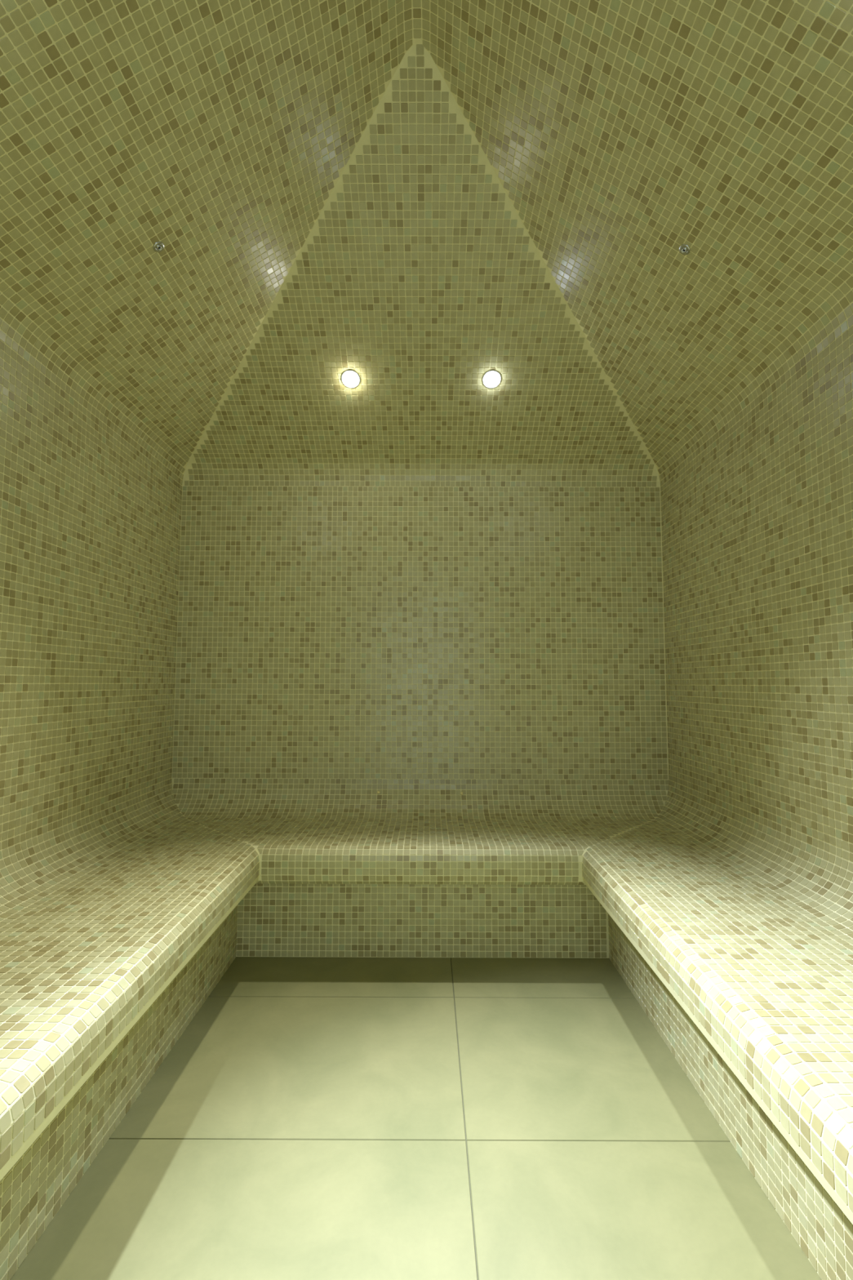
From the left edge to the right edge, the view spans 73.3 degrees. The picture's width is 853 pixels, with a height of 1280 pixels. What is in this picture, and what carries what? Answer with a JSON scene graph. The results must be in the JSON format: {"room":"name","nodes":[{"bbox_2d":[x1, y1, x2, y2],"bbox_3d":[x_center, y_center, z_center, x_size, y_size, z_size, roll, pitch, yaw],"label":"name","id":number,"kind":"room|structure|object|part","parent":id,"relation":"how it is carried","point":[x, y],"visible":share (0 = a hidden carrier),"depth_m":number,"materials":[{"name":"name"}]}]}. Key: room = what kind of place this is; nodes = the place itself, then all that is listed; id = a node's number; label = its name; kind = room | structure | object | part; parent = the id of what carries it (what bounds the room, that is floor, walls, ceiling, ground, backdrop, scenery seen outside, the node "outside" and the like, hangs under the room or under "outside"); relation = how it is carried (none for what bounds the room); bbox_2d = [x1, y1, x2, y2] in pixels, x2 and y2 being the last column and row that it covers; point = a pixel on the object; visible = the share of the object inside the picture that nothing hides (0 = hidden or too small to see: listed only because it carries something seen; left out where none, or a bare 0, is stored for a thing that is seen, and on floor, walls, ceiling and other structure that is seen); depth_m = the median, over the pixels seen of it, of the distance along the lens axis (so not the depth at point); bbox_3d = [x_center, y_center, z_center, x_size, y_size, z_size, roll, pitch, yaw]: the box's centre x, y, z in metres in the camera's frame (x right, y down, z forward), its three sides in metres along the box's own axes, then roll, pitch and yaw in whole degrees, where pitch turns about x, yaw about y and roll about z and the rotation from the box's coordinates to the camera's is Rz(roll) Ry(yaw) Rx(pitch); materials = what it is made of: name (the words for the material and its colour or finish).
{"room":"spa","nodes":[
{"label":"spa","id":0,"kind":"room"},
{"bbox_2d":[0,340,182,841],"bbox_3d":[-1.163,0.117,1.011,0.002,1.945,3.270,0,-4,0],"label":"wall","id":1,"kind":"structure","parent":0,"point":[90,526],"depth_m":1.89,"materials":[{"name":"tile"}]},
{"bbox_2d":[9,956,822,1279],"bbox_3d":[-0.035,1.046,0.337,2.265,0.002,4.470,0,-4,0],"label":"floor","id":2,"kind":"structure","parent":0,"point":[314,1117],"depth_m":1.26,"materials":[{"name":"tile"}]},
{"bbox_2d":[0,777,852,1279],"bbox_3d":[-0.033,0.800,0.960,2.265,0.582,3.266,0,-4,0],"label":"bench","id":3,"kind":"object","parent":2,"relation":"on","point":[730,926],"visible":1,"depth_m":1.60,"materials":[{"name":"tile"}]},
{"bbox_3d":[-0.032,0.585,0.976,2.265,0.150,3.266,0,-4,0],"label":"seat","id":4,"kind":"part","parent":3,"relation":"part of","materials":[{"name":"tile"}]},
{"bbox_2d":[171,485,668,779],"bbox_3d":[-0.028,0.244,2.638,2.265,1.945,0.002,0,-4,0],"label":"wall","id":5,"kind":"structure","parent":0,"point":[485,633],"depth_m":2.66,"materials":[{"name":"tile"}]},
{"bbox_2d":[0,0,852,487],"bbox_3d":[-0.027,-1.268,1.114,2.265,0.840,3.270,0,-4,0],"label":"ceiling","id":6,"kind":"structure","parent":0,"point":[420,199],"depth_m":1.67,"materials":[{"name":"tile"}]},
{"bbox_2d":[152,241,164,252],"bbox_3d":[-0.776,-1.138,1.660,0.029,0.021,0.033,0,-4,6],"label":"nozzle","id":7,"kind":"object","parent":6,"relation":"attached to","point":[159,246],"depth_m":1.66,"materials":[{"name":"silver metal"}]},
{"bbox_2d":[341,369,359,387],"bbox_3d":[-0.311,-1.069,2.349,0.077,0.044,0.067,0,-4,-3],"label":"recessed light","id":8,"kind":"object","parent":6,"relation":"in","point":[349,378],"visible":1,"depth_m":2.34,"materials":[{"name":"white glass"}]},
{"bbox_2d":[482,369,501,388],"bbox_3d":[0.268,-1.068,2.348,0.077,0.044,0.067,0,-4,-3],"label":"recessed light","id":9,"kind":"object","parent":6,"relation":"in","point":[491,379],"visible":1,"depth_m":2.34,"materials":[{"name":"white glass"}]},
{"bbox_2d":[679,244,690,254],"bbox_3d":[0.742,-1.122,1.647,0.028,0.021,0.033,0,-4,4],"label":"nozzle","id":10,"kind":"object","parent":6,"relation":"attached to","point":[684,249],"depth_m":1.64,"materials":[{"name":"silver metal"}]},
{"bbox_2d":[660,325,852,853],"bbox_3d":[1.101,0.124,1.007,0.002,1.945,3.270,0,-4,0],"label":"wall","id":11,"kind":"structure","parent":0,"point":[757,527],"depth_m":1.82,"materials":[{"name":"tile"}]}
]}

